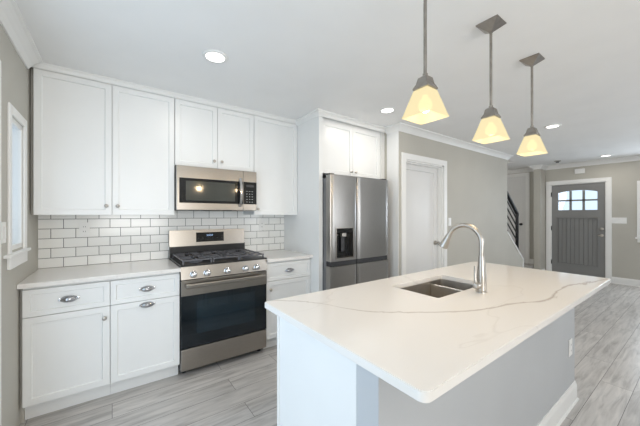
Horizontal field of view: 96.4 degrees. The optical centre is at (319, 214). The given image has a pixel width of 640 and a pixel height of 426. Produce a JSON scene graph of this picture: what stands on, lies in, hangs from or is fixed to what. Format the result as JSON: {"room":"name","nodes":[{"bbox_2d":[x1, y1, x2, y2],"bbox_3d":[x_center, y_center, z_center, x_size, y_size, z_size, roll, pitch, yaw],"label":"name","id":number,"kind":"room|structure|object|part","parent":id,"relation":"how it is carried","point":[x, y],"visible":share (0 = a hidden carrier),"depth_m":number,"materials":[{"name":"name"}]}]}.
{"room":"kitchen","nodes":[
{"label":"kitchen","id":0,"kind":"room"},
{"bbox_2d":[0,24,37,425],"bbox_3d":[-0.621,0.127,-0.090,0.150,2.440,5.785,0,0,-36],"label":"wall","id":1,"kind":"structure","parent":0,"point":[15,77],"depth_m":1.70,"materials":[{"name":"beige paint"}]},
{"bbox_2d":[0,60,0,425],"bbox_3d":[-1.075,0.277,0.594,0.118,2.140,2.095,0,0,-36],"label":"door","id":2,"kind":"structure","parent":1,"relation":"in","point":[0,60],"depth_m":1.46,"materials":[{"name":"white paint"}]},
{"bbox_2d":[1,222,5,243],"bbox_3d":[-1.716,0.097,1.554,0.010,0.115,0.066,0,0,-36],"label":"light switch","id":3,"kind":"object","parent":1,"relation":"attached to","point":[3,224],"visible":1,"depth_m":1.54,"materials":[{"name":"white plastic"}]},
{"bbox_2d":[3,102,30,269],"bbox_3d":[-1.916,-0.163,1.718,0.180,0.950,0.483,0,0,-36],"label":"window","id":4,"kind":"structure","parent":1,"relation":"in","point":[14,129],"depth_m":1.86,"materials":[{"name":"white paint"}]},
{"bbox_3d":[-1.896,0.268,1.733,0.130,0.088,0.483,0,0,-36],"label":"sill","id":5,"kind":"part","parent":4,"relation":"part of","materials":[{"name":"white paint"}]},
{"bbox_3d":[-1.944,-0.180,1.730,0.149,0.808,0.297,0,0,-36],"label":"frame","id":6,"kind":"part","parent":4,"relation":"part of","materials":[{"name":"white paint"}]},
{"bbox_3d":[-1.880,-0.207,1.782,0.012,0.862,0.407,0,0,-36],"label":"casing","id":7,"kind":"part","parent":4,"relation":"part of","materials":[{"name":"white paint"}]},
{"bbox_2d":[0,0,42,68],"bbox_3d":[-0.415,-1.053,-0.178,0.080,0.080,5.400,0,0,-36],"label":"trim","id":8,"kind":"structure","parent":1,"relation":"attached to","point":[12,21],"depth_m":1.65,"materials":[{"name":"white paint"}]},
{"bbox_2d":[20,289,24,422],"bbox_3d":[-2.091,0.905,2.075,0.016,0.883,0.555,0,0,-36],"label":"trim","id":9,"kind":"structure","parent":1,"relation":"attached to","point":[22,410],"depth_m":1.85,"materials":[{"name":"beige paint"}]},
{"bbox_2d":[15,0,639,169],"bbox_3d":[2.814,-1.143,2.499,8.750,0.100,6.235,0,0,-36],"label":"ceiling","id":10,"kind":"structure","parent":0,"point":[291,59],"depth_m":1.96,"materials":[{"name":"paint"}]},
{"bbox_2d":[202,49,227,63],"bbox_3d":[-0.722,-1.088,1.972,0.170,0.010,0.170,0,0,-36],"label":"recessed light","id":11,"kind":"object","parent":10,"relation":"in","point":[211,55],"visible":1,"depth_m":1.96,"materials":[{"name":"white paint"}]},
{"bbox_2d":[379,107,395,113],"bbox_3d":[0.701,-1.088,2.982,0.170,0.010,0.170,0,0,-36],"label":"recessed light","id":12,"kind":"object","parent":10,"relation":"in","point":[385,110],"visible":1,"depth_m":2.97,"materials":[{"name":"white paint"}]},
{"bbox_2d":[402,0,448,124],"bbox_3d":[0.465,-0.760,1.265,0.144,0.664,0.144,0,0,-36],"label":"pendant light","id":13,"kind":"object","parent":10,"relation":"hanging from","point":[425,105],"visible":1,"depth_m":1.25,"materials":[{"name":"beige glass"}]},
{"bbox_3d":[0.465,-0.837,1.265,0.022,0.452,0.021,0,0,-36],"label":"rod","id":14,"kind":"part","parent":13,"relation":"part of","materials":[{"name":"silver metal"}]},
{"bbox_3d":[0.465,-0.490,1.265,0.144,0.124,0.144,0,0,-36],"label":"lamp shade","id":15,"kind":"part","parent":13,"relation":"part of","materials":[{"name":"beige glass"}]},
{"bbox_2d":[472,14,509,143],"bbox_3d":[0.979,-0.760,1.638,0.144,0.664,0.144,0,0,-36],"label":"pendant light","id":16,"kind":"object","parent":10,"relation":"hanging from","point":[491,129],"visible":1,"depth_m":1.62,"materials":[{"name":"beige glass"}]},
{"bbox_3d":[0.979,-0.837,1.638,0.022,0.452,0.021,0,0,-36],"label":"rod","id":17,"kind":"part","parent":16,"relation":"part of","materials":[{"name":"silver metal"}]},
{"bbox_3d":[0.979,-0.490,1.638,0.144,0.124,0.144,0,0,-36],"label":"lamp shade","id":18,"kind":"part","parent":16,"relation":"part of","materials":[{"name":"beige glass"}]},
{"bbox_2d":[516,53,547,156],"bbox_3d":[1.489,-0.760,2.009,0.144,0.664,0.144,0,0,-36],"label":"pendant light","id":19,"kind":"object","parent":10,"relation":"hanging from","point":[532,144],"visible":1,"depth_m":1.99,"materials":[{"name":"beige glass"}]},
{"bbox_3d":[1.489,-0.837,2.009,0.022,0.452,0.021,0,0,-36],"label":"rod","id":20,"kind":"part","parent":19,"relation":"part of","materials":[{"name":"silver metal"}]},
{"bbox_3d":[1.489,-0.490,2.009,0.144,0.124,0.144,0,0,-36],"label":"lamp shade","id":21,"kind":"part","parent":19,"relation":"part of","materials":[{"name":"beige glass"}]},
{"bbox_2d":[544,124,561,128],"bbox_3d":[2.863,-1.088,3.520,0.170,0.010,0.170,0,0,-36],"label":"recessed light","id":22,"kind":"object","parent":10,"relation":"in","point":[552,125],"visible":1,"depth_m":3.51,"materials":[{"name":"white paint"}]},
{"bbox_2d":[19,283,639,425],"bbox_3d":[2.814,1.397,2.499,8.750,0.100,6.235,0,0,-36],"label":"floor","id":23,"kind":"structure","parent":0,"point":[240,390],"depth_m":2.18,"materials":[{"name":"grey wood"}]},
{"bbox_2d":[22,280,109,419],"bbox_3d":[-1.877,0.905,2.179,0.451,0.882,0.636,0,0,-36],"label":"base cabinet","id":24,"kind":"object","parent":23,"relation":"on","point":[66,327],"visible":0.99,"depth_m":1.94,"materials":[{"name":"white paint"}]},
{"bbox_3d":[-1.715,0.571,1.956,0.448,0.176,0.020,0,0,-36],"label":"drawer","id":25,"kind":"part","parent":24,"relation":"part of","materials":[{"name":"white paint"}]},
{"bbox_3d":[-1.701,0.570,1.936,0.108,0.043,0.026,0,0,-36],"label":"cup pull","id":26,"kind":"part","parent":24,"relation":"part of","materials":[{"name":"silver metal"}]},
{"bbox_2d":[17,259,180,288],"bbox_3d":[-1.690,0.448,2.302,0.930,0.030,0.640,0,0,-36],"label":"countertop","id":27,"kind":"structure","parent":24,"relation":"on","point":[44,277],"depth_m":2.17,"materials":[{"name":"white stone"}]},
{"bbox_2d":[110,272,179,394],"bbox_3d":[-1.509,0.905,2.449,0.461,0.882,0.631,0,0,-36],"label":"base cabinet","id":28,"kind":"object","parent":23,"relation":"on","point":[144,310],"visible":0.99,"depth_m":2.21,"materials":[{"name":"white paint"}]},
{"bbox_3d":[-1.345,0.571,2.224,0.458,0.176,0.020,0,0,-36],"label":"drawer","id":29,"kind":"part","parent":28,"relation":"part of","materials":[{"name":"white paint"}]},
{"bbox_3d":[-1.331,0.570,2.205,0.108,0.043,0.026,0,0,-36],"label":"cup pull","id":30,"kind":"part","parent":28,"relation":"part of","materials":[{"name":"silver metal"}]},
{"bbox_3d":[-1.331,0.693,2.205,0.108,0.043,0.026,0,0,-36],"label":"cup pull","id":31,"kind":"part","parent":28,"relation":"part of","materials":[{"name":"silver metal"}]},
{"bbox_2d":[168,228,266,373],"bbox_3d":[-0.994,0.750,2.788,0.770,1.191,0.664,0,0,-36],"label":"range","id":32,"kind":"object","parent":23,"relation":"on","point":[223,284],"visible":1,"depth_m":2.58,"materials":[{"name":"grey metal"}]},
{"bbox_3d":[-1.045,0.497,2.370,0.058,0.058,0.046,0,0,-36],"label":"knob","id":33,"kind":"part","parent":32,"relation":"part of","materials":[{"name":"silver metal"}]},
{"bbox_3d":[-0.957,0.497,2.435,0.058,0.058,0.046,0,0,-36],"label":"knob","id":34,"kind":"part","parent":32,"relation":"part of","materials":[{"name":"silver metal"}]},
{"bbox_3d":[-1.155,0.231,3.010,0.280,0.097,0.012,0,0,-36],"label":"display panel","id":35,"kind":"part","parent":32,"relation":"part of","materials":[{"name":"black glass"}]},
{"bbox_2d":[170,253,266,266],"bbox_3d":[-0.985,0.423,2.778,0.767,0.013,0.548,0,0,-36],"label":"cooktop","id":36,"kind":"object","parent":32,"relation":"in","point":[246,259],"depth_m":2.61,"materials":[{"name":"black metal"}]},
{"bbox_3d":[-0.840,0.827,2.579,0.761,0.560,0.040,0,0,-36],"label":"oven door","id":37,"kind":"part","parent":32,"relation":"part of","materials":[{"name":"black glass"}]},
{"bbox_3d":[-0.841,1.204,2.580,0.761,0.177,0.040,0,0,-36],"label":"drawer","id":38,"kind":"part","parent":32,"relation":"part of","materials":[{"name":"silver metal"}]},
{"bbox_3d":[-0.837,0.482,2.574,0.765,0.105,0.052,0,0,-36],"label":"control panel","id":39,"kind":"part","parent":32,"relation":"part of","materials":[{"name":"silver metal"}]},
{"bbox_3d":[-0.812,0.587,2.540,0.705,0.036,0.048,0,0,-36],"label":"handle","id":40,"kind":"part","parent":32,"relation":"part of","materials":[{"name":"silver metal"}]},
{"bbox_3d":[-0.816,0.497,2.537,0.058,0.058,0.046,0,0,-36],"label":"knob","id":41,"kind":"part","parent":32,"relation":"part of","materials":[{"name":"silver metal"}]},
{"bbox_3d":[-0.679,0.497,2.636,0.058,0.058,0.046,0,0,-36],"label":"knob","id":42,"kind":"part","parent":32,"relation":"part of","materials":[{"name":"silver metal"}]},
{"bbox_3d":[-0.591,0.497,2.700,0.058,0.058,0.046,0,0,-36],"label":"knob","id":43,"kind":"part","parent":32,"relation":"part of","materials":[{"name":"silver metal"}]},
{"bbox_2d":[262,258,310,348],"bbox_3d":[-0.482,0.905,3.192,0.527,0.882,0.636,0,0,-36],"label":"base cabinet","id":44,"kind":"object","parent":23,"relation":"on","point":[289,278],"visible":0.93,"depth_m":2.93,"materials":[{"name":"white paint"}]},
{"bbox_2d":[250,249,312,262],"bbox_3d":[-0.476,0.448,3.183,0.529,0.030,0.640,0,0,-36],"label":"countertop","id":45,"kind":"structure","parent":44,"relation":"on","point":[271,255],"depth_m":3.04,"materials":[{"name":"white stone"}]},
{"bbox_3d":[-0.320,0.571,2.969,0.524,0.176,0.020,0,0,-36],"label":"drawer","id":46,"kind":"part","parent":44,"relation":"part of","materials":[{"name":"white paint"}]},
{"bbox_3d":[-0.320,0.946,2.969,0.524,0.566,0.020,0,0,-36],"label":"door","id":47,"kind":"part","parent":44,"relation":"part of","materials":[{"name":"white paint"}]},
{"bbox_2d":[284,116,322,292],"bbox_3d":[-0.213,0.127,3.314,0.048,2.438,0.754,0,0,-36],"label":"end panel","id":48,"kind":"object","parent":23,"relation":"on","point":[303,231],"visible":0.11,"depth_m":3.12,"materials":[{"name":"white paint"}]},
{"bbox_2d":[323,173,387,289],"bbox_3d":[0.229,0.457,3.511,0.886,1.779,0.828,0,0,-36],"label":"refrigerator","id":49,"kind":"object","parent":23,"relation":"on","point":[355,209],"visible":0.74,"depth_m":3.12,"materials":[{"name":"grey metal"}]},
{"bbox_3d":[0.234,0.915,3.059,0.364,0.753,0.082,0,0,-36],"label":"door","id":50,"kind":"part","parent":49,"relation":"part of","materials":[{"name":"silver metal"}]},
{"bbox_3d":[0.234,0.035,3.059,0.364,0.900,0.082,0,0,-36],"label":"freezer door","id":51,"kind":"part","parent":49,"relation":"part of","materials":[{"name":"silver metal"}]},
{"bbox_3d":[0.234,0.512,3.068,0.353,0.050,0.066,0,0,-36],"label":"pocket handle","id":52,"kind":"part","parent":49,"relation":"part of","materials":[{"name":"grey plastic"}]},
{"bbox_3d":[0.247,0.297,3.054,0.246,0.330,0.068,0,0,-36],"label":"dispenser frame","id":53,"kind":"part","parent":49,"relation":"part of","materials":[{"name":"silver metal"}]},
{"bbox_3d":[0.587,0.512,3.325,0.505,0.050,0.066,0,0,-36],"label":"pocket handle","id":54,"kind":"part","parent":49,"relation":"part of","materials":[{"name":"grey plastic"}]},
{"bbox_3d":[0.595,0.035,3.321,0.516,0.900,0.082,0,0,-36],"label":"door","id":55,"kind":"part","parent":49,"relation":"part of","materials":[{"name":"silver metal"}]},
{"bbox_3d":[0.595,0.915,3.321,0.516,0.753,0.082,0,0,-36],"label":"door","id":56,"kind":"part","parent":49,"relation":"part of","materials":[{"name":"silver metal"}]},
{"bbox_2d":[277,307,578,425],"bbox_3d":[0.834,0.905,1.748,2.109,0.883,0.696,0,0,-36],"label":"kitchen island","id":57,"kind":"object","parent":23,"relation":"on","point":[533,383],"visible":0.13,"depth_m":1.26,"materials":[{"name":"white paint"}]},
{"bbox_3d":[-0.029,0.905,1.170,0.020,0.882,0.536,0,0,-36],"label":"panel","id":58,"kind":"part","parent":57,"relation":"part of","materials":[{"name":"white paint"}]},
{"bbox_2d":[265,261,610,402],"bbox_3d":[0.850,0.448,1.682,2.128,0.030,0.907,0,0,-36],"label":"island countertop","id":59,"kind":"structure","parent":57,"relation":"on","point":[423,346],"depth_m":1.19,"materials":[{"name":"white stone"}]},
{"bbox_2d":[400,279,472,297],"bbox_3d":[0.747,0.571,1.777,0.593,0.216,0.353,0,0,-36],"label":"sink","id":60,"kind":"object","parent":59,"relation":"in","point":[439,288],"visible":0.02,"depth_m":1.95,"materials":[{"name":"silver metal"}]},
{"bbox_2d":[439,223,486,292],"bbox_3d":[0.825,0.240,1.683,0.094,0.385,0.282,0,0,-36],"label":"faucet","id":61,"kind":"object","parent":59,"relation":"on","point":[480,281],"visible":1,"depth_m":1.59,"materials":[{"name":"silver metal"}]},
{"bbox_3d":[0.861,0.333,1.587,0.019,0.099,0.032,0,0,8],"label":"lever","id":62,"kind":"part","parent":61,"relation":"part of","materials":[{"name":"silver metal"}]},
{"bbox_3d":[1.006,1.280,1.517,2.102,0.135,0.119,0,0,-36],"label":"baseboard","id":63,"kind":"part","parent":57,"relation":"part of","materials":[{"name":"white paint"}]},
{"bbox_2d":[569,338,571,356],"bbox_3d":[1.771,0.937,2.020,0.072,0.115,0.008,0,0,-36],"label":"electrical outlet","id":64,"kind":"object","parent":57,"relation":"attached to","point":[570,340],"visible":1,"depth_m":2.01,"materials":[{"name":"white plastic"}]},
{"bbox_2d":[524,263,533,268],"bbox_3d":[3.707,0.776,6.266,2.574,1.139,1.016,0,0,-36],"label":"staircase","id":65,"kind":"structure","parent":23,"relation":"on","point":[526,265],"depth_m":6.53,"materials":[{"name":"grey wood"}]},
{"bbox_2d":[385,131,544,275],"bbox_3d":[2.723,0.127,5.430,5.150,2.440,1.085,0,0,-36],"label":"wall","id":66,"kind":"structure","parent":0,"point":[476,181],"depth_m":4.62,"materials":[{"name":"beige paint"}]},
{"bbox_2d":[387,131,398,277],"bbox_3d":[0.902,0.128,3.549,0.008,2.439,0.178,0,0,-36],"label":"trim","id":67,"kind":"structure","parent":66,"relation":"attached to","point":[392,138],"depth_m":3.53,"materials":[{"name":"white paint"}]},
{"bbox_2d":[401,152,446,274],"bbox_3d":[1.369,0.291,3.839,1.002,2.112,0.138,0,0,-36],"label":"door","id":68,"kind":"structure","parent":66,"relation":"in","point":[423,179],"depth_m":3.89,"materials":[{"name":"white paint"}]},
{"bbox_2d":[385,122,512,159],"bbox_3d":[2.184,-1.056,4.436,3.261,0.075,0.261,0,0,-36],"label":"trim","id":69,"kind":"structure","parent":66,"relation":"attached to","point":[402,127],"depth_m":3.96,"materials":[{"name":"white paint"}]},
{"bbox_2d":[507,231,523,266],"bbox_3d":[3.747,0.825,5.578,0.760,1.045,0.144,0,0,-36],"label":"trim","id":70,"kind":"structure","parent":66,"relation":"attached to","point":[507,231],"depth_m":5.51,"materials":[{"name":"white paint"}]},
{"bbox_2d":[507,191,518,249],"bbox_3d":[3.699,0.095,5.546,0.645,1.355,0.051,0,0,-36],"label":"stair railing","id":71,"kind":"object","parent":70,"relation":"on","point":[516,213],"visible":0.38,"depth_m":5.64,"materials":[{"name":"black metal"}]},
{"bbox_3d":[3.699,-0.259,5.546,0.645,0.551,0.051,0,0,-36],"label":"handrail","id":72,"kind":"part","parent":71,"relation":"part of","materials":[{"name":"black metal"}]},
{"bbox_3d":[3.944,0.367,5.724,0.040,0.810,0.045,0,0,-36],"label":"newel post","id":73,"kind":"part","parent":71,"relation":"part of","materials":[{"name":"black metal"}]},
{"bbox_2d":[507,161,639,279],"bbox_3d":[6.244,0.127,5.093,0.150,2.440,6.100,0,0,-36],"label":"wall","id":74,"kind":"structure","parent":0,"point":[625,176],"depth_m":5.55,"materials":[{"name":"beige paint"}]},
{"bbox_2d":[507,172,529,263],"bbox_3d":[4.665,0.077,7.067,0.084,2.156,0.846,0,0,-36],"label":"door","id":75,"kind":"structure","parent":74,"relation":"in","point":[518,185],"depth_m":6.86,"materials":[{"name":"white paint"}]},
{"bbox_2d":[507,156,639,173],"bbox_3d":[6.047,-1.053,4.888,0.410,0.080,6.000,0,0,-36],"label":"trim","id":76,"kind":"structure","parent":74,"relation":"attached to","point":[633,158],"depth_m":6.04,"materials":[{"name":"white paint"}]},
{"bbox_2d":[546,177,611,282],"bbox_3d":[5.487,0.300,6.094,0.198,2.094,1.050,0,0,-36],"label":"door","id":77,"kind":"structure","parent":74,"relation":"in","point":[579,242],"depth_m":6.04,"materials":[{"name":"grey paint"}]},
{"bbox_2d":[575,168,584,173],"bbox_3d":[5.461,-0.918,6.013,0.034,0.100,0.160,0,0,-36],"label":"door chime","id":78,"kind":"object","parent":74,"relation":"attached to","point":[577,171],"visible":1,"depth_m":6.00,"materials":[{"name":"white plastic"}]},
{"bbox_2d":[612,217,626,223],"bbox_3d":[5.812,0.112,5.551,0.010,0.118,0.189,0,0,-36],"label":"light switch","id":79,"kind":"object","parent":74,"relation":"attached to","point":[614,220],"visible":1,"depth_m":5.55,"materials":[{"name":"white plastic"}]},
{"bbox_2d":[612,277,639,286],"bbox_3d":[6.854,1.282,4.101,0.029,0.130,3.779,0,0,-36],"label":"baseboard","id":80,"kind":"structure","parent":74,"relation":"attached to","point":[615,280],"depth_m":5.47,"materials":[{"name":"white paint"}]},
{"bbox_2d":[635,181,639,242],"bbox_3d":[6.320,-0.060,4.904,0.150,1.155,1.225,0,0,-36],"label":"window","id":81,"kind":"structure","parent":74,"relation":"in","point":[638,182],"depth_m":5.34,"materials":[{"name":"white paint"}]},
{"bbox_3d":[6.290,-0.111,4.885,0.020,1.055,1.180,0,0,-36],"label":"casing","id":82,"kind":"part","parent":81,"relation":"part of","materials":[{"name":"white paint"}]},
{"bbox_3d":[-1.030,0.127,3.281,3.450,2.440,0.150,0,0,-36],"label":"wall","id":83,"kind":"structure","parent":0,"visible":0},
{"bbox_2d":[33,68,173,214],"bbox_3d":[-1.768,-0.545,2.431,0.913,1.092,0.356,0,0,-36],"label":"upper cabinet","id":84,"kind":"object","parent":83,"relation":"attached to","point":[99,148],"visible":0.99,"depth_m":2.27,"materials":[{"name":"white paint"}]},
{"bbox_2d":[31,67,32,214],"bbox_3d":[-2.177,-0.546,2.197,0.020,1.094,0.255,0,0,-36],"label":"trim","id":85,"kind":"structure","parent":84,"relation":"attached to","point":[31,67],"depth_m":2.09,"materials":[{"name":"beige paint"}]},
{"bbox_3d":[-1.873,-0.525,2.187,0.453,1.052,0.020,0,0,-36],"label":"door","id":86,"kind":"part","parent":84,"relation":"part of","materials":[{"name":"white paint"}]},
{"bbox_3d":[-1.503,-0.525,2.456,0.453,1.052,0.020,0,0,-36],"label":"door","id":87,"kind":"part","parent":84,"relation":"part of","materials":[{"name":"white paint"}]},
{"bbox_2d":[32,62,296,123],"bbox_3d":[-1.157,-1.073,2.674,2.231,0.040,0.034,0,0,-36],"label":"trim","id":88,"kind":"structure","parent":84,"relation":"attached to","point":[44,66],"depth_m":2.46,"materials":[{"name":"white paint"}]},
{"bbox_2d":[38,210,283,268],"bbox_3d":[-1.355,0.080,2.947,2.230,0.706,0.008,0,0,-36],"label":"tile backsplash","id":89,"kind":"structure","parent":83,"relation":"attached to","point":[112,238],"depth_m":2.64,"materials":[{"name":"white tile"}]},
{"bbox_2d":[79,222,89,235],"bbox_3d":[-2.021,0.123,2.453,0.072,0.115,0.008,0,0,-36],"label":"electrical outlet","id":90,"kind":"object","parent":89,"relation":"attached to","point":[84,227],"visible":1,"depth_m":2.45,"materials":[{"name":"white plastic"}]},
{"bbox_2d":[259,220,264,229],"bbox_3d":[-0.694,0.125,3.417,0.072,0.115,0.008,0,0,-36],"label":"electrical outlet","id":91,"kind":"object","parent":89,"relation":"attached to","point":[261,222],"visible":1,"depth_m":3.42,"materials":[{"name":"white plastic"}]},
{"bbox_2d":[174,98,253,171],"bbox_3d":[-1.091,-0.772,2.923,0.755,0.638,0.356,0,0,-36],"label":"upper cabinet","id":92,"kind":"object","parent":83,"relation":"attached to","point":[207,136],"visible":0.97,"depth_m":2.78,"materials":[{"name":"white paint"}]},
{"bbox_3d":[-1.163,-0.752,2.702,0.374,0.598,0.020,0,0,-36],"label":"door","id":93,"kind":"part","parent":92,"relation":"part of","materials":[{"name":"white paint"}]},
{"bbox_2d":[174,165,256,210],"bbox_3d":[-1.062,-0.242,2.885,0.754,0.410,0.434,0,0,-36],"label":"microwave","id":94,"kind":"object","parent":92,"relation":"attached to","point":[195,188],"visible":0.98,"depth_m":2.72,"materials":[{"name":"grey metal"}]},
{"bbox_3d":[-1.013,-0.221,2.711,0.584,0.225,0.004,0,0,-36],"label":"door glass","id":95,"kind":"part","parent":94,"relation":"part of","materials":[{"name":"black glass"}]},
{"bbox_3d":[-0.789,-0.223,2.846,0.024,0.290,0.050,0,0,-36],"label":"handle","id":96,"kind":"part","parent":94,"relation":"part of","materials":[{"name":"silver metal"}]},
{"bbox_3d":[-0.726,-0.243,2.942,0.144,0.400,0.034,0,0,-36],"label":"frame","id":97,"kind":"part","parent":94,"relation":"part of","materials":[{"name":"silver metal"}]},
{"bbox_3d":[-0.858,-0.752,2.924,0.374,0.598,0.020,0,0,-36],"label":"door","id":98,"kind":"part","parent":92,"relation":"part of","materials":[{"name":"white paint"}]},
{"bbox_2d":[243,115,296,214],"bbox_3d":[-0.567,-0.545,3.304,0.533,1.092,0.356,0,0,-36],"label":"upper cabinet","id":99,"kind":"object","parent":83,"relation":"attached to","point":[275,141],"visible":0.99,"depth_m":3.19,"materials":[{"name":"white paint"}]},
{"bbox_2d":[323,117,379,178],"bbox_3d":[0.190,-0.769,3.606,0.942,0.643,0.756,0,0,-36],"label":"upper cabinet","id":100,"kind":"object","parent":83,"relation":"attached to","point":[348,149],"visible":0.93,"depth_m":3.30,"materials":[{"name":"white paint"}]},
{"bbox_3d":[0.193,-0.728,3.193,0.443,0.560,0.020,0,0,-36],"label":"door","id":101,"kind":"part","parent":100,"relation":"part of","materials":[{"name":"white paint"}]},
{"bbox_2d":[295,108,385,132],"bbox_3d":[0.290,-1.065,3.452,1.115,0.055,0.476,0,0,-36],"label":"trim","id":102,"kind":"structure","parent":100,"relation":"attached to","point":[317,112],"depth_m":3.19,"materials":[{"name":"white paint"}]},
{"bbox_3d":[0.555,-0.728,3.457,0.444,0.560,0.020,0,0,-36],"label":"door","id":103,"kind":"part","parent":100,"relation":"part of","materials":[{"name":"white paint"}]},
{"bbox_2d":[380,132,384,178],"bbox_3d":[0.760,-0.767,3.688,0.073,0.649,0.125,0,0,-36],"label":"trim","id":104,"kind":"structure","parent":100,"relation":"attached to","point":[382,135],"depth_m":3.64,"materials":[{"name":"white paint"}]}
]}

